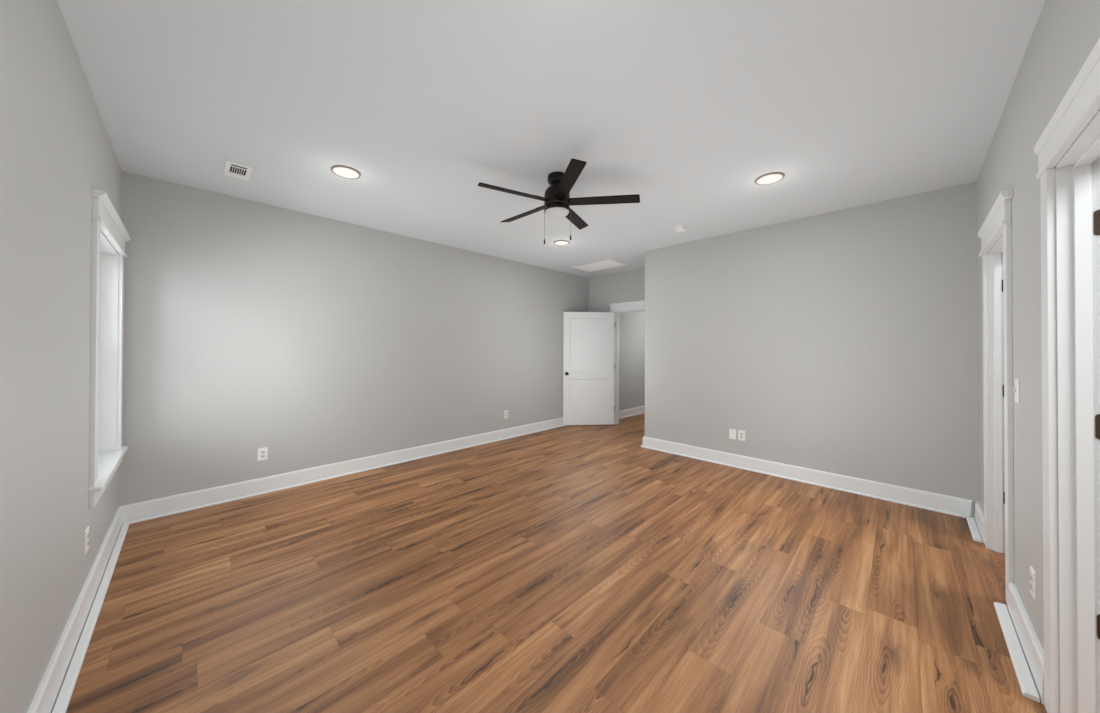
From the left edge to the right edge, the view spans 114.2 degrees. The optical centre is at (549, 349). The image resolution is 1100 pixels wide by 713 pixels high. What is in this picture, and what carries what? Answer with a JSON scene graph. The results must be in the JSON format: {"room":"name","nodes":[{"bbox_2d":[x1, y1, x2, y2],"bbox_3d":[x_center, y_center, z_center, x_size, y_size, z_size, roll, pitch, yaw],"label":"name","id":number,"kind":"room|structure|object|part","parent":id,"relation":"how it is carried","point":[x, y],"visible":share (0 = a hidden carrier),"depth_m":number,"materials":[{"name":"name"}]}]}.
{"room":"empty bedroom","nodes":[
{"label":"empty bedroom","id":0,"kind":"room"},
{"bbox_2d":[0,0,121,712],"bbox_3d":[-1.612,-0.006,0.979,5.170,2.740,0.139,0,0,45],"label":"wall","id":1,"kind":"structure","parent":0,"point":[56,146],"depth_m":1.30,"materials":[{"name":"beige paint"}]},
{"bbox_2d":[27,506,128,712],"bbox_3d":[-1.676,1.291,1.156,4.600,0.145,0.060,0,0,45],"label":"baseboard","id":2,"kind":"structure","parent":1,"relation":"attached to","point":[53,694],"depth_m":1.63,"materials":[{"name":"white wood"}]},
{"bbox_2d":[85,526,88,553],"bbox_3d":[-2.446,1.005,1.883,0.076,0.118,0.009,0,0,45],"label":"electrical outlet","id":3,"kind":"object","parent":1,"relation":"attached to","point":[87,528],"visible":1,"depth_m":1.87,"materials":[{"name":"white plastic"}]},
{"bbox_2d":[88,188,130,508],"bbox_3d":[-2.932,-0.006,2.282,1.188,1.726,0.231,0,0,45],"label":"window","id":4,"kind":"structure","parent":1,"relation":"in","point":[109,234],"depth_m":2.60,"materials":[{"name":"white wood"}]},
{"bbox_3d":[-2.510,0.019,1.964,0.090,1.452,0.030,0,0,45],"label":"casing","id":5,"kind":"part","parent":4,"relation":"part of","materials":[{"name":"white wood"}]},
{"bbox_3d":[-2.911,0.757,2.308,1.166,0.027,0.138,0,0,45],"label":"sill","id":6,"kind":"part","parent":4,"relation":"part of","materials":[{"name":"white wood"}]},
{"bbox_3d":[-3.256,0.015,2.699,0.090,1.452,0.030,0,0,45],"label":"casing","id":7,"kind":"part","parent":4,"relation":"part of","materials":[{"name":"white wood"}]},
{"bbox_2d":[118,171,588,505],"bbox_3d":[-1.388,-0.015,4.803,0.120,2.740,5.960,0,0,45],"label":"wall","id":8,"kind":"structure","parent":0,"point":[311,340],"depth_m":3.60,"materials":[{"name":"beige paint"}]},
{"bbox_2d":[258,447,267,460],"bbox_3d":[-2.717,0.988,3.369,0.009,0.118,0.076,0,0,45],"label":"electrical outlet","id":9,"kind":"object","parent":8,"relation":"attached to","point":[262,452],"visible":1,"depth_m":3.37,"materials":[{"name":"white plastic"}]},
{"bbox_2d":[118,418,565,523],"bbox_3d":[-1.281,1.283,4.803,0.042,0.145,5.808,0,0,45],"label":"baseboard","id":10,"kind":"structure","parent":8,"relation":"attached to","point":[170,505],"depth_m":3.57,"materials":[{"name":"white wood"}]},
{"bbox_2d":[504,410,507,418],"bbox_3d":[-0.671,0.990,5.443,0.009,0.118,0.076,0,0,45],"label":"electrical outlet","id":11,"kind":"object","parent":8,"relation":"attached to","point":[505,412],"visible":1,"depth_m":5.44,"materials":[{"name":"white plastic"}]},
{"bbox_2d":[57,0,1044,277],"bbox_3d":[1.923,-1.423,3.545,6.950,0.100,9.250,0,0,45],"label":"ceiling","id":12,"kind":"structure","parent":0,"point":[681,106],"depth_m":1.99,"materials":[{"name":"paint"}]},
{"bbox_2d":[223,160,252,180],"bbox_3d":[-2.408,-1.379,2.746,0.299,0.007,0.152,0,0,45],"label":"ceiling vent","id":13,"kind":"object","parent":12,"relation":"in","point":[233,169],"visible":1,"depth_m":2.73,"materials":[{"name":"white plastic"}]},
{"bbox_2d":[331,165,360,178],"bbox_3d":[-1.581,-1.373,2.761,0.204,0.015,0.204,0,0,45],"label":"recessed light","id":14,"kind":"object","parent":12,"relation":"in","point":[343,171],"visible":1,"depth_m":2.74,"materials":[{"name":"beige plastic"}]},
{"bbox_2d":[333,167,358,177],"bbox_3d":[-1.581,-1.372,2.761,0.179,0.014,0.179,0,0,45],"label":"diffuser","id":15,"kind":"object","parent":14,"relation":"attached to","point":[345,172],"depth_m":2.74,"materials":[{"name":"grey plastic"}]},
{"bbox_2d":[478,158,639,243],"bbox_3d":[0.017,-1.107,2.842,1.206,0.540,1.243,0,0,45],"label":"ceiling fan","id":16,"kind":"object","parent":12,"relation":"hanging from","point":[557,200],"visible":1,"depth_m":2.75,"materials":[{"name":"brown metal"}]},
{"bbox_3d":[-0.268,-1.167,2.640,0.556,0.028,0.097,0,0,-29],"label":"blade","id":17,"kind":"part","parent":16,"relation":"part of","materials":[{"name":"black wood"}]},
{"bbox_3d":[-0.214,-1.168,3.072,0.556,0.028,0.097,0,0,43],"label":"blade","id":18,"kind":"part","parent":16,"relation":"part of","materials":[{"name":"black wood"}]},
{"bbox_3d":[0.127,-1.165,2.456,0.097,0.028,0.556,0,0,-11],"label":"blade","id":19,"kind":"part","parent":16,"relation":"part of","materials":[{"name":"black wood"}]},
{"bbox_3d":[0.213,-1.167,3.155,0.097,0.028,0.556,0,0,25],"label":"blade","id":20,"kind":"part","parent":16,"relation":"part of","materials":[{"name":"black wood"}]},
{"bbox_3d":[0.423,-1.165,2.774,0.556,0.028,0.097,0,0,7],"label":"blade","id":21,"kind":"part","parent":16,"relation":"part of","materials":[{"name":"black wood"}]},
{"bbox_2d":[554,240,568,244],"bbox_3d":[0.148,-1.373,4.575,0.204,0.015,0.204,0,0,45],"label":"recessed light","id":22,"kind":"object","parent":12,"relation":"in","point":[557,242],"visible":1,"depth_m":4.54,"materials":[{"name":"beige plastic"}]},
{"bbox_2d":[555,241,567,244],"bbox_3d":[0.148,-1.373,4.575,0.179,0.014,0.179,0,0,45],"label":"diffuser","id":23,"kind":"object","parent":22,"relation":"attached to","point":[556,242],"depth_m":4.55,"materials":[{"name":"grey plastic"}]},
{"bbox_2d":[572,259,627,271],"bbox_3d":[0.809,-1.377,5.855,0.780,0.009,0.475,0,0,45],"label":"ceiling vent","id":24,"kind":"object","parent":12,"relation":"in","point":[605,264],"visible":1,"depth_m":5.81,"materials":[{"name":"white plastic"}]},
{"bbox_2d":[674,225,686,231],"bbox_3d":[1.466,-1.352,4.003,0.140,0.048,0.140,0,0,45],"label":"smoke detector","id":25,"kind":"object","parent":12,"relation":"attached to","point":[681,228],"visible":1,"depth_m":3.96,"materials":[{"name":"white plastic"}]},
{"bbox_2d":[755,172,784,184],"bbox_3d":[1.756,-1.365,2.849,0.204,0.015,0.204,0,0,45],"label":"recessed light","id":26,"kind":"object","parent":12,"relation":"in","point":[769,178],"visible":1,"depth_m":2.83,"materials":[{"name":"beige plastic"}]},
{"bbox_2d":[66,413,1046,712],"bbox_3d":[1.916,1.417,3.553,6.950,0.100,9.250,0,0,45],"label":"floor","id":27,"kind":"structure","parent":0,"point":[568,568],"depth_m":1.96,"materials":[{"name":"brown wood"}]},
{"bbox_2d":[563,312,614,424],"bbox_3d":[0.697,0.335,6.414,0.936,2.018,0.169,0,0,-9],"label":"door","id":28,"kind":"structure","parent":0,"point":[588,337],"depth_m":6.37,"materials":[{"name":"white wood"}]},
{"bbox_2d":[589,268,644,311],"bbox_3d":[1.375,-0.012,6.348,1.884,2.740,0.120,0,0,45],"label":"wall","id":29,"kind":"structure","parent":0,"point":[627,286],"depth_m":6.45,"materials":[{"name":"beige paint"}]},
{"bbox_2d":[609,300,644,424],"bbox_3d":[1.549,0.260,6.162,1.149,2.197,0.180,0,0,45],"label":"door frame","id":30,"kind":"structure","parent":29,"relation":"attached to","point":[632,306],"depth_m":6.45,"materials":[{"name":"white wood"}]},
{"bbox_3d":[1.141,0.337,6.480,0.090,2.040,0.020,0,0,45],"label":"casing","id":31,"kind":"part","parent":30,"relation":"part of","materials":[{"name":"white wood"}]},
{"bbox_2d":[619,311,644,410],"bbox_3d":[2.030,-0.014,7.791,0.120,2.740,2.855,0,0,45],"label":"wall","id":32,"kind":"structure","parent":0,"point":[632,324],"depth_m":7.36,"materials":[{"name":"beige paint"}]},
{"bbox_2d":[619,406,644,418],"bbox_3d":[2.049,1.284,7.702,0.042,0.145,2.755,0,0,45],"label":"baseboard","id":33,"kind":"structure","parent":32,"relation":"attached to","point":[637,410],"depth_m":7.33,"materials":[{"name":"white wood"}]},
{"bbox_2d":[645,181,978,512],"bbox_3d":[2.442,-0.003,3.975,3.006,2.740,0.120,0,0,45],"label":"wall","id":34,"kind":"structure","parent":0,"point":[845,341],"depth_m":3.54,"materials":[{"name":"beige paint"}]},
{"bbox_2d":[729,429,735,439],"bbox_3d":[2.143,0.992,4.181,0.076,0.118,0.007,0,0,45],"label":"blank wall plate","id":35,"kind":"object","parent":34,"relation":"attached to","point":[732,432],"visible":1,"depth_m":4.18,"materials":[{"name":"white plastic"}]},
{"bbox_2d":[738,430,744,440],"bbox_3d":[2.211,0.992,4.112,0.076,0.118,0.009,0,0,45],"label":"electrical outlet","id":36,"kind":"object","parent":34,"relation":"attached to","point":[741,434],"visible":1,"depth_m":4.11,"materials":[{"name":"white plastic"}]},
{"bbox_2d":[640,437,974,517],"bbox_3d":[2.359,1.294,3.943,3.027,0.145,0.042,0,0,45],"label":"baseboard","id":37,"kind":"structure","parent":34,"relation":"attached to","point":[960,507],"depth_m":3.53,"materials":[{"name":"white wood"}]},
{"bbox_2d":[976,0,1099,649],"bbox_3d":[1.658,0.003,1.026,5.220,2.740,0.142,0,0,-44],"label":"wall","id":38,"kind":"structure","parent":0,"point":[1066,32],"depth_m":1.61,"materials":[{"name":"beige paint"}]},
{"bbox_2d":[977,189,1013,602],"bbox_3d":[2.786,0.269,2.146,0.213,2.207,0.970,0,0,45],"label":"door frame","id":39,"kind":"structure","parent":38,"relation":"attached to","point":[995,233],"depth_m":2.40,"materials":[{"name":"white wood"}]},
{"bbox_3d":[3.048,0.352,2.487,0.038,2.040,0.090,0,0,45],"label":"casing","id":40,"kind":"part","parent":39,"relation":"part of","materials":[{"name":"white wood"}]},
{"bbox_3d":[2.462,0.352,1.911,0.038,2.040,0.090,0,0,45],"label":"casing","id":41,"kind":"part","parent":39,"relation":"part of","materials":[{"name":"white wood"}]},
{"bbox_2d":[1002,280,1004,503],"bbox_3d":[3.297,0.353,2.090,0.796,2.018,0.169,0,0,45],"label":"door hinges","id":42,"kind":"structure","parent":38,"relation":"in","point":[1002,280],"depth_m":2.40,"materials":[{"name":"black metal"}]},
{"bbox_2d":[967,502,1043,704],"bbox_3d":[1.713,1.300,1.204,4.849,0.145,0.070,0,0,-44],"label":"baseboard","id":43,"kind":"structure","parent":38,"relation":"attached to","point":[1026,652],"depth_m":1.61,"materials":[{"name":"white wood"}]},
{"bbox_2d":[1011,379,1019,403],"bbox_3d":[2.340,0.207,1.794,0.023,0.118,0.076,0,0,45],"label":"light switch","id":44,"kind":"object","parent":38,"relation":"attached to","point":[1016,390],"visible":1,"depth_m":1.77,"materials":[{"name":"white plastic"}]},
{"bbox_2d":[1030,566,1035,600],"bbox_3d":[2.126,1.027,1.569,0.010,0.118,0.076,0,0,45],"label":"electrical outlet","id":45,"kind":"object","parent":38,"relation":"attached to","point":[1032,572],"visible":1,"depth_m":1.56,"materials":[{"name":"white plastic"}]},
{"bbox_2d":[1034,38,1099,712],"bbox_3d":[1.603,0.287,0.978,0.206,2.170,1.016,0,0,45],"label":"door frame","id":46,"kind":"structure","parent":38,"relation":"attached to","point":[1069,143],"depth_m":1.27,"materials":[{"name":"white wood"}]},
{"bbox_3d":[1.880,0.352,1.340,0.038,2.040,0.090,0,0,45],"label":"casing","id":47,"kind":"part","parent":46,"relation":"part of","materials":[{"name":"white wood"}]},
{"bbox_2d":[1094,209,1099,638],"bbox_3d":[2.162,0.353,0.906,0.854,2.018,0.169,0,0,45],"label":"door hinges","id":48,"kind":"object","parent":38,"relation":"in","point":[1097,212],"depth_m":1.24,"materials":[{"name":"black metal"}]}
]}

